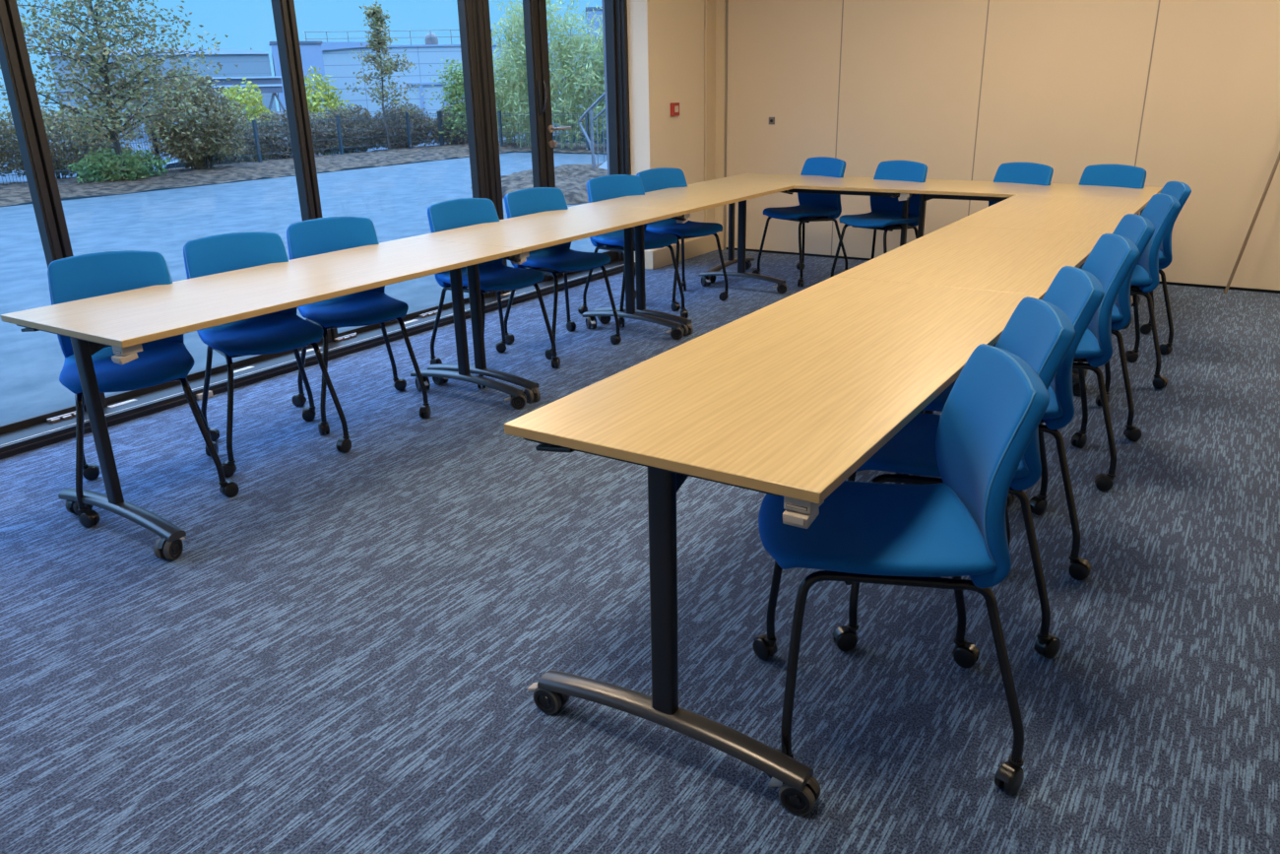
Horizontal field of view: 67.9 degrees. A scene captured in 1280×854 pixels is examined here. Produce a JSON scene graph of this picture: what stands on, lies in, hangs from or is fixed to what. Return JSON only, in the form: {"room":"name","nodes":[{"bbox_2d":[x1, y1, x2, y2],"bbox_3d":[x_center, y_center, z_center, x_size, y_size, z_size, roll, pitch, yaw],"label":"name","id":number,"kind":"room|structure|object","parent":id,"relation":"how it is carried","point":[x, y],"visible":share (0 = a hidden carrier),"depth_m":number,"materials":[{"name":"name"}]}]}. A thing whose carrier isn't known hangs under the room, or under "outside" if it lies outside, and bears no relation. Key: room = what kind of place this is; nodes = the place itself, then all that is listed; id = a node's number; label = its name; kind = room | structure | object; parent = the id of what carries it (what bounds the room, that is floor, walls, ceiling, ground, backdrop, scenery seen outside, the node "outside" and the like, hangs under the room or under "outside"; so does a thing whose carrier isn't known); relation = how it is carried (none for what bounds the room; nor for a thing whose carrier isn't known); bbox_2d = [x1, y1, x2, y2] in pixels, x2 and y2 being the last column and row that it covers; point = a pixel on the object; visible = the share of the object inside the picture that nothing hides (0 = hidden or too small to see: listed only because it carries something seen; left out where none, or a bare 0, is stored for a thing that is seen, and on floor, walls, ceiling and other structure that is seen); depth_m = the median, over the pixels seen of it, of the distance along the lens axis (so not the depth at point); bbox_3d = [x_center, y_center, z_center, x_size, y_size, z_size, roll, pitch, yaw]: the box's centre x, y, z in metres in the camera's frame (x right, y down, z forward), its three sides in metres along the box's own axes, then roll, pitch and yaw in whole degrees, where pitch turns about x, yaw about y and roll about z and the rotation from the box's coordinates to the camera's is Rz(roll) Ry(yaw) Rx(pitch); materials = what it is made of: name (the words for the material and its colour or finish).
{"room":"meeting room","nodes":[
{"label":"meeting room","id":0,"kind":"room"},
{"bbox_2d":[0,111,606,206],"bbox_3d":[-6.385,-19.426,60.719,200.000,1.500,220.000,11,23,31],"label":"car park","id":1,"kind":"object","parent":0,"point":[582,134],"depth_m":37.99,"materials":[{"name":"grey asphalt"}]},
{"bbox_2d":[0,119,16,172],"bbox_3d":[-12.363,-4.843,16.145,1.599,1.709,3.539,11,23,31],"label":"bush","id":2,"kind":"object","parent":1,"relation":"on","point":[2,169],"visible":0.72,"depth_m":17.30,"materials":[{"name":"green plant"}]},
{"bbox_2d":[48,47,278,135],"bbox_3d":[-39.557,-28.266,80.035,15.893,6.519,8.200,-10,21,-22],"label":"warehouse","id":3,"kind":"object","parent":1,"relation":"on","point":[250,63],"visible":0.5,"depth_m":77.16,"materials":[{"name":"grey metal"}]},
{"bbox_2d":[125,75,289,136],"bbox_3d":[-32.248,-23.922,71.078,10.933,4.120,3.750,-9,21,-21],"label":"canopy","id":4,"kind":"object","parent":1,"relation":"on","point":[271,84],"visible":0.12,"depth_m":70.31,"materials":[{"name":"white metal"}]},
{"bbox_2d":[178,114,279,165],"bbox_3d":[-9.067,-6.228,20.804,1.088,1.210,2.660,10,23,28],"label":"bush","id":5,"kind":"object","parent":1,"relation":"on","point":[246,129],"visible":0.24,"depth_m":20.97,"materials":[{"name":"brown plant"}]},
{"bbox_2d":[217,76,276,161],"bbox_3d":[-9.963,-7.613,23.924,1.595,2.228,1.458,-11,22,-24],"label":"bush","id":6,"kind":"object","parent":1,"relation":"on","point":[258,109],"visible":0.29,"depth_m":23.68,"materials":[{"name":"green plant"}]},
{"bbox_2d":[241,107,334,159],"bbox_3d":[-8.161,-6.788,22.176,1.140,1.293,2.676,11,23,31],"label":"bush","id":7,"kind":"object","parent":1,"relation":"on","point":[275,116],"visible":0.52,"depth_m":21.74,"materials":[{"name":"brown plant"}]},
{"bbox_2d":[268,41,329,117],"bbox_3d":[-29.042,-29.235,81.427,4.141,6.950,3.200,-9,21,-20],"label":"block","id":8,"kind":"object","parent":1,"relation":"on","point":[311,53],"visible":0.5,"depth_m":79.73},
{"bbox_2d":[304,64,354,155],"bbox_3d":[-8.181,-8.063,24.528,1.391,2.387,1.530,11,23,31],"label":"bush","id":9,"kind":"object","parent":1,"relation":"on","point":[328,96],"visible":0.34,"depth_m":24.18,"materials":[{"name":"green plant"}]},
{"bbox_2d":[313,103,389,154],"bbox_3d":[-7.235,-7.313,23.516,1.174,1.327,2.616,11,23,31],"label":"bush","id":10,"kind":"object","parent":1,"relation":"on","point":[352,113],"visible":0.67,"depth_m":23.30,"materials":[{"name":"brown plant"}]},
{"bbox_2d":[366,101,438,148],"bbox_3d":[-6.193,-7.782,24.753,1.154,1.324,2.439,11,23,31],"label":"bush","id":11,"kind":"object","parent":1,"relation":"on","point":[399,109],"visible":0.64,"depth_m":24.55,"materials":[{"name":"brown plant"}]},
{"bbox_2d":[422,102,468,144],"bbox_3d":[-4.847,-8.208,25.948,1.183,1.262,2.747,11,23,31],"label":"bush","id":12,"kind":"object","parent":1,"relation":"on","point":[454,141],"visible":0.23,"depth_m":25.40,"materials":[{"name":"green plant"}]},
{"bbox_2d":[304,27,587,123],"bbox_3d":[-14.481,-37.723,102.132,37.856,8.235,22.350,-4,20,-9],"label":"warehouse","id":13,"kind":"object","parent":1,"relation":"on","point":[339,64],"visible":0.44,"depth_m":90.32,"materials":[{"name":"metal"}]},
{"bbox_2d":[424,33,438,44],"bbox_3d":[-19.971,-37.100,90.906,1.240,1.120,1.240,-4,20,-9],"label":"roof vent","id":14,"kind":"object","parent":13,"relation":"attached to","point":[430,38],"depth_m":90.45,"materials":[{"name":"grey metal"}]},
{"bbox_2d":[585,6,605,130],"bbox_3d":[-1.520,-22.443,60.229,3.550,7.400,4.100,-2,20,-3],"label":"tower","id":15,"kind":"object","parent":1,"relation":"on","point":[599,12],"visible":0.18,"depth_m":57.29,"materials":[{"name":"grey"}]},
{"bbox_2d":[0,151,606,424],"bbox_3d":[-11.487,1.575,0.959,10.750,0.200,48.100,11,23,31],"label":"pavement","id":16,"kind":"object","parent":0,"point":[397,198],"visible":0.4,"depth_m":11.34,"materials":[{"name":"concrete"}]},
{"bbox_2d":[470,163,607,203],"bbox_3d":[-1.207,-3.957,15.012,2.599,0.204,5.449,3,20,12],"label":"mulch bed","id":17,"kind":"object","parent":16,"relation":"on","point":[571,179],"visible":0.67,"depth_m":13.92,"materials":[{"name":"grey gravel"}]},
{"bbox_2d":[577,92,607,169],"bbox_3d":[0.344,-5.425,15.455,2.442,2.619,1.324,11,23,31],"label":"railing","id":18,"kind":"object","parent":16,"relation":"on","point":[590,109],"depth_m":15.63,"materials":[{"name":"metal"}]},
{"bbox_2d":[0,139,606,206],"bbox_3d":[-12.151,0.722,2.941,15.200,0.092,51.000,11,23,31],"label":"mulch bed","id":19,"kind":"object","parent":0,"point":[11,193],"visible":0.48,"depth_m":18.26,"materials":[{"name":"brown soil"}]},
{"bbox_2d":[0,106,140,178],"bbox_3d":[-11.199,-5.379,18.055,1.936,1.376,3.546,13,24,34],"label":"bush","id":20,"kind":"object","parent":19,"relation":"on","point":[12,129],"visible":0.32,"depth_m":17.69,"materials":[{"name":"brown plant"}]},
{"bbox_2d":[67,146,170,183],"bbox_3d":[-9.182,-4.591,16.762,1.068,0.685,1.836,11,23,31],"label":"clump","id":21,"kind":"object","parent":19,"relation":"on","point":[93,165],"visible":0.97,"depth_m":16.57,"materials":[{"name":"green plant"}]},
{"bbox_2d":[0,0,252,179],"bbox_3d":[-8.859,-6.773,15.874,4.551,5.466,4.563,5,21,16],"label":"autumn tree","id":22,"kind":"object","parent":19,"relation":"on","point":[105,89],"visible":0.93,"depth_m":15.87,"materials":[{"name":"green plant"}]},
{"bbox_2d":[139,65,249,169],"bbox_3d":[-8.655,-5.955,18.523,1.793,2.019,1.862,11,23,31],"label":"bush","id":23,"kind":"object","parent":19,"relation":"on","point":[203,150],"visible":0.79,"depth_m":18.32,"materials":[{"name":"green plant"}]},
{"bbox_2d":[0,111,443,185],"bbox_3d":[-11.505,-4.340,15.699,0.066,0.915,23.216,11,23,31],"label":"mesh fence","id":24,"kind":"object","parent":19,"relation":"on","point":[254,125],"visible":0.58,"depth_m":21.15,"materials":[{"name":"grey metal"}]},
{"bbox_2d":[344,0,431,149],"bbox_3d":[-6.169,-8.640,23.638,1.845,3.589,2.108,11,23,31],"label":"slim tree","id":25,"kind":"object","parent":19,"relation":"on","point":[373,13],"visible":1,"depth_m":23.18,"materials":[{"name":"green plant"}]},
{"bbox_2d":[425,58,467,144],"bbox_3d":[-4.643,-8.490,24.940,1.955,2.356,1.803,-14,24,-32],"label":"bush","id":26,"kind":"object","parent":19,"relation":"on","point":[457,88],"visible":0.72,"depth_m":24.73,"materials":[{"name":"green plant"}]},
{"bbox_2d":[492,47,529,143],"bbox_3d":[-3.409,-8.550,24.529,2.086,2.494,2.594,-5,20,-10],"label":"clump","id":27,"kind":"object","parent":19,"relation":"on","point":[499,80],"visible":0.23,"depth_m":24.13,"materials":[{"name":"green plant"}]},
{"bbox_2d":[439,110,606,150],"bbox_3d":[-0.584,-6.700,21.552,11.591,0.915,0.165,13,24,34],"label":"mesh fence","id":28,"kind":"object","parent":19,"relation":"on","point":[499,115],"visible":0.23,"depth_m":23.14,"materials":[{"name":"grey metal"}]},
{"bbox_2d":[490,0,564,146],"bbox_3d":[-2.654,-8.842,23.435,2.323,3.753,2.036,11,23,31],"label":"clump","id":29,"kind":"object","parent":19,"relation":"on","point":[514,103],"visible":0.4,"depth_m":23.27,"materials":[{"name":"green plant"}]},
{"bbox_2d":[492,0,594,148],"bbox_3d":[-2.200,-8.738,22.848,2.518,3.936,2.094,11,23,31],"label":"clump","id":30,"kind":"object","parent":19,"relation":"on","point":[559,57],"visible":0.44,"depth_m":22.63,"materials":[{"name":"green plant"}]},
{"bbox_2d":[549,2,606,149],"bbox_3d":[-1.175,-8.324,22.574,2.489,3.302,1.976,-7,21,-15],"label":"clump","id":31,"kind":"object","parent":19,"relation":"on","point":[587,103],"visible":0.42,"depth_m":22.34,"materials":[{"name":"green plant"}]},
{"bbox_2d":[568,8,606,149],"bbox_3d":[-0.205,-8.230,21.810,2.610,3.601,2.307,11,23,31],"label":"clump","id":32,"kind":"object","parent":19,"relation":"on","point":[595,47],"visible":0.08,"depth_m":21.73,"materials":[{"name":"green plant"}]},
{"bbox_2d":[0,249,1279,853],"bbox_3d":[0.768,0.460,3.014,6.872,0.120,10.500,11,23,31],"label":"floor","id":33,"kind":"structure","parent":0,"point":[340,652],"depth_m":2.56,"materials":[{"name":"blue carpet"}]},
{"bbox_2d":[47,250,239,527],"bbox_3d":[-1.852,-0.175,3.476,0.544,0.873,0.592,-12,22,-26],"label":"chair","id":34,"kind":"object","parent":33,"relation":"on","point":[90,275],"visible":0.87,"depth_m":3.46,"materials":[{"name":"blue plastic"}]},
{"bbox_2d":[195,389,213,399],"bbox_3d":[-2.147,-0.156,4.682,0.027,0.030,0.080,11,23,31],"label":"trim","id":35,"kind":"structure","parent":33,"relation":"on","point":[199,396],"depth_m":4.66,"materials":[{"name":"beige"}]},
{"bbox_2d":[0,237,526,560],"bbox_3d":[-1.311,-0.233,3.798,0.738,0.740,1.838,11,23,31],"label":"folding table","id":36,"kind":"object","parent":33,"relation":"on","point":[123,321],"visible":0.91,"depth_m":3.33,"materials":[{"name":"brown wood"}]},
{"bbox_2d":[183,231,351,477],"bbox_3d":[-1.558,-0.323,3.867,0.523,0.873,0.564,-14,24,-32],"label":"chair","id":37,"kind":"object","parent":33,"relation":"on","point":[281,331],"visible":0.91,"depth_m":3.86,"materials":[{"name":"blue plastic"}]},
{"bbox_2d":[286,216,431,435],"bbox_3d":[-1.294,-0.482,4.291,0.548,0.869,0.578,-12,23,-28],"label":"chair","id":38,"kind":"object","parent":33,"relation":"on","point":[309,237],"visible":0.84,"depth_m":4.28,"materials":[{"name":"blue plastic"}]},
{"bbox_2d":[427,197,560,388],"bbox_3d":[-0.780,-0.721,4.922,0.541,0.869,0.567,-18,26,-38],"label":"chair","id":39,"kind":"object","parent":33,"relation":"on","point":[494,276],"visible":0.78,"depth_m":4.91,"materials":[{"name":"blue plastic"}]},
{"bbox_2d":[408,203,686,403],"bbox_3d":[-0.421,-0.717,5.082,0.735,0.740,1.457,11,23,31],"label":"folding table","id":40,"kind":"object","parent":33,"relation":"on","point":[543,229],"visible":0.8,"depth_m":4.79,"materials":[{"name":"brown wood"}]},
{"bbox_2d":[504,187,621,359],"bbox_3d":[-0.453,-0.885,5.354,0.509,0.873,0.552,-17,25,-37],"label":"chair","id":41,"kind":"object","parent":33,"relation":"on","point":[559,258],"visible":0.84,"depth_m":5.35,"materials":[{"name":"blue plastic"}]},
{"bbox_2d":[577,174,688,326],"bbox_3d":[-0.045,-1.127,6.000,0.523,0.873,0.573,-14,23,-32],"label":"chair","id":42,"kind":"object","parent":33,"relation":"on","point":[606,187],"visible":0.62,"depth_m":6.00,"materials":[{"name":"blue plastic"}]},
{"bbox_2d":[634,167,728,311],"bbox_3d":[0.265,-1.290,6.430,0.500,0.873,0.576,-15,24,-33],"label":"chair","id":43,"kind":"object","parent":33,"relation":"on","point":[653,179],"visible":0.69,"depth_m":6.41,"materials":[{"name":"blue plastic"}]},
{"bbox_2d":[587,182,793,335],"bbox_3d":[0.363,-1.145,6.218,0.735,0.740,1.457,11,23,31],"label":"folding table","id":44,"kind":"object","parent":33,"relation":"on","point":[698,196],"visible":0.77,"depth_m":5.95,"materials":[{"name":"brown wood"}]},
{"bbox_2d":[504,276,1041,815],"bbox_3d":[0.505,0.129,2.680,0.761,0.740,1.838,11,23,31],"label":"folding table","id":45,"kind":"object","parent":33,"relation":"on","point":[790,397],"visible":0.84,"depth_m":2.11,"materials":[{"name":"brown wood"}]},
{"bbox_2d":[751,156,848,286],"bbox_3d":[1.204,-1.542,7.070,0.548,0.873,0.544,-15,24,-34],"label":"chair","id":46,"kind":"object","parent":33,"relation":"on","point":[812,207],"visible":0.88,"depth_m":7.04,"materials":[{"name":"blue plastic"}]},
{"bbox_2d":[702,173,930,283],"bbox_3d":[1.244,-1.404,6.882,1.476,0.740,0.727,11,23,31],"label":"folding table","id":47,"kind":"object","parent":33,"relation":"on","point":[846,185],"visible":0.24,"depth_m":6.69,"materials":[{"name":"brown wood"}]},
{"bbox_2d":[831,160,927,276],"bbox_3d":[1.682,-1.389,6.616,0.573,0.869,0.558,-18,26,-39],"label":"chair","id":48,"kind":"object","parent":33,"relation":"on","point":[885,215],"visible":0.66,"depth_m":6.59,"materials":[{"name":"blue plastic"}]},
{"bbox_2d":[752,343,1049,794],"bbox_3d":[0.552,0.271,2.092,0.580,0.869,0.543,0,20,3],"label":"chair","id":49,"kind":"object","parent":33,"relation":"on","point":[874,533],"visible":0.84,"depth_m":1.97,"materials":[{"name":"blue plastic"}]},
{"bbox_2d":[832,296,1075,658],"bbox_3d":[0.812,0.095,2.560,0.590,0.873,0.549,2,20,8],"label":"chair","id":50,"kind":"object","parent":33,"relation":"on","point":[1038,332],"visible":0.41,"depth_m":2.39,"materials":[{"name":"blue plastic"}]},
{"bbox_2d":[833,225,1102,413],"bbox_3d":[1.403,-0.353,3.959,0.738,0.740,1.457,11,23,31],"label":"folding table","id":51,"kind":"object","parent":33,"relation":"on","point":[995,259],"visible":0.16,"depth_m":3.71,"materials":[{"name":"brown wood"}]},
{"bbox_2d":[895,265,1104,579],"bbox_3d":[1.087,-0.048,2.940,0.586,0.873,0.511,3,20,10],"label":"chair","id":52,"kind":"object","parent":33,"relation":"on","point":[1076,291],"visible":0.41,"depth_m":2.77,"materials":[{"name":"blue plastic"}]},
{"bbox_2d":[958,162,1053,220],"bbox_3d":[2.370,-1.287,6.290,0.560,0.873,0.526,-16,24,-34],"label":"chair","id":53,"kind":"object","parent":33,"relation":"on","point":[1011,172],"visible":0.22,"depth_m":6.26,"materials":[{"name":"blue plastic"}]},
{"bbox_2d":[897,179,1162,322],"bbox_3d":[2.458,-1.162,6.134,1.476,0.740,0.727,11,23,31],"label":"folding table","id":54,"kind":"object","parent":33,"relation":"on","point":[976,190],"visible":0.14,"depth_m":6.01,"materials":[{"name":"brown wood"}]},
{"bbox_2d":[948,193,1150,377],"bbox_3d":[2.187,-0.781,5.095,0.738,0.740,1.457,11,23,31],"label":"folding table","id":55,"kind":"object","parent":33,"relation":"on","point":[1069,214],"visible":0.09,"depth_m":4.88,"materials":[{"name":"brown wood"}]},
{"bbox_2d":[992,233,1139,491],"bbox_3d":[1.472,-0.267,3.522,0.550,0.873,0.510,3,20,11],"label":"chair","id":56,"kind":"object","parent":33,"relation":"on","point":[1113,257],"visible":0.58,"depth_m":3.35,"materials":[{"name":"blue plastic"}]},
{"bbox_2d":[1078,164,1146,306],"bbox_3d":[2.845,-1.191,5.995,0.578,0.873,0.521,-17,25,-36],"label":"chair","id":57,"kind":"object","parent":33,"relation":"on","point":[1116,175],"visible":0.12,"depth_m":5.98,"materials":[{"name":"blue plastic"}]},
{"bbox_2d":[1095,213,1154,441],"bbox_3d":[1.804,-0.451,4.009,0.588,0.873,0.534,4,20,14],"label":"chair","id":58,"kind":"object","parent":33,"relation":"on","point":[1139,229],"visible":0.38,"depth_m":3.81,"materials":[{"name":"blue plastic"}]},
{"bbox_2d":[1079,192,1180,388],"bbox_3d":[2.264,-0.686,4.631,0.581,0.873,0.517,4,21,14],"label":"chair","id":59,"kind":"object","parent":33,"relation":"on","point":[1161,209],"visible":0.38,"depth_m":4.46,"materials":[{"name":"blue plastic"}]},
{"bbox_2d":[1140,181,1191,354],"bbox_3d":[2.602,-0.886,5.164,0.550,0.873,0.508,4,21,15],"label":"chair","id":60,"kind":"object","parent":33,"relation":"on","point":[1182,191],"visible":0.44,"depth_m":4.96,"materials":[{"name":"blue plastic"}]},
{"bbox_2d":[1223,151,1279,294],"bbox_3d":[4.080,-1.736,6.055,0.367,1.800,0.020,1,20,5],"label":"leaning pole","id":61,"kind":"object","parent":33,"relation":"on","point":[1278,157],"visible":1,"depth_m":6.20,"materials":[{"name":"brown wood"}]},
{"bbox_2d":[627,0,703,250],"bbox_3d":[0.290,-2.821,7.904,0.370,2.750,1.393,11,23,31],"label":"wall","id":62,"kind":"structure","parent":0,"point":[666,37],"depth_m":7.48,"materials":[{"name":"beige paint"}]},
{"bbox_2d":[0,0,107,434],"bbox_3d":[-2.914,-1.032,3.503,0.080,2.410,1.371,11,23,31],"label":"window","id":63,"kind":"structure","parent":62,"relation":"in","point":[15,63],"depth_m":4.00,"materials":[{"name":"brown metal"}]},
{"bbox_2d":[46,410,75,423],"bbox_3d":[-2.585,-0.049,4.275,0.044,0.021,0.160,11,23,31],"label":"trim","id":64,"kind":"structure","parent":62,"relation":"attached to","point":[69,415],"depth_m":4.25,"materials":[{"name":"white metal"}]},
{"bbox_2d":[107,398,137,407],"bbox_3d":[-2.430,-0.111,4.462,0.035,0.004,0.130,11,23,31],"label":"trim","id":65,"kind":"structure","parent":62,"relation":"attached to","point":[132,400],"depth_m":4.46,"materials":[{"name":"silver"}]},
{"bbox_2d":[105,0,338,403],"bbox_3d":[-2.175,-1.435,4.573,0.080,2.410,1.374,11,23,31],"label":"window","id":66,"kind":"structure","parent":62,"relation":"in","point":[284,11],"depth_m":5.02,"materials":[{"name":"brown metal"}]},
{"bbox_2d":[233,366,255,373],"bbox_3d":[-2.078,-0.300,4.962,0.035,0.004,0.130,11,23,31],"label":"trim","id":67,"kind":"structure","parent":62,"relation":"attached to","point":[247,367],"depth_m":4.96,"materials":[{"name":"silver"}]},
{"bbox_2d":[0,260,635,459],"bbox_3d":[-2.586,0.013,4.267,0.251,0.112,9.090,11,23,31],"label":"trim","id":68,"kind":"structure","parent":62,"relation":"attached to","point":[18,441],"depth_m":4.93,"materials":[{"name":"brown metal"}]},
{"bbox_2d":[333,332,356,341],"bbox_3d":[-1.717,-0.522,5.532,0.044,0.021,0.160,11,23,31],"label":"trim","id":69,"kind":"structure","parent":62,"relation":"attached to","point":[353,335],"depth_m":5.52,"materials":[{"name":"white metal"}]},
{"bbox_2d":[337,0,509,336],"bbox_3d":[-1.394,-1.859,5.699,0.085,2.410,1.515,11,23,31],"label":"window","id":70,"kind":"structure","parent":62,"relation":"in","point":[474,15],"depth_m":6.15,"materials":[{"name":"brown metal"}]},
{"bbox_2d":[418,309,438,317],"bbox_3d":[-1.347,-0.723,6.066,0.044,0.021,0.160,11,23,31],"label":"trim","id":71,"kind":"structure","parent":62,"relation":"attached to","point":[430,313],"depth_m":6.04,"materials":[{"name":"white metal"}]},
{"bbox_2d":[522,0,631,281],"bbox_3d":[-0.431,-2.361,7.028,0.160,2.410,1.036,11,23,31],"label":"door","id":72,"kind":"structure","parent":62,"relation":"in","point":[542,128],"depth_m":6.86,"materials":[{"name":"brown metal"}]},
{"bbox_2d":[601,0,609,175],"bbox_3d":[0.131,-2.962,7.937,0.053,3.100,1.430,11,23,31],"label":"trim","id":73,"kind":"structure","parent":62,"relation":"attached to","point":[603,1],"depth_m":7.42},
{"bbox_2d":[670,102,679,116],"bbox_3d":[0.281,-2.538,7.592,0.033,0.100,0.100,11,23,31],"label":"fire alarm","id":74,"kind":"object","parent":62,"relation":"attached to","point":[674,106],"visible":1,"depth_m":7.57,"materials":[{"name":"red plastic"}]},
{"bbox_2d":[634,232,717,269],"bbox_3d":[0.315,-1.517,8.121,0.205,0.150,1.095,11,23,31],"label":"baseboard","id":75,"kind":"structure","parent":62,"relation":"attached to","point":[656,258],"depth_m":8.00,"materials":[{"name":"paint"}]},
{"bbox_2d":[704,0,728,250],"bbox_3d":[0.635,-2.869,8.016,0.138,2.750,0.216,11,23,31],"label":"trim","id":76,"kind":"structure","parent":62,"relation":"attached to","point":[715,11],"depth_m":8.05,"materials":[{"name":"paint"}]},
{"bbox_2d":[725,0,1279,293],"bbox_3d":[3.520,-2.348,6.407,6.740,2.760,0.120,11,23,31],"label":"wall","id":77,"kind":"structure","parent":0,"point":[1063,82],"depth_m":6.84,"materials":[{"name":"beige paint"}]},
{"bbox_2d":[768,117,774,124],"bbox_3d":[1.097,-2.552,7.920,0.056,0.060,0.012,11,23,31],"label":"lock plate","id":78,"kind":"object","parent":77,"relation":"attached to","point":[771,119],"visible":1,"depth_m":7.92,"materials":[{"name":"grey metal"}]},
{"bbox_2d":[831,0,1160,255],"bbox_3d":[3.428,-2.361,6.401,4.401,2.728,0.022,11,23,31],"label":"trim","id":79,"kind":"structure","parent":77,"relation":"attached to","point":[843,0],"depth_m":6.97,"materials":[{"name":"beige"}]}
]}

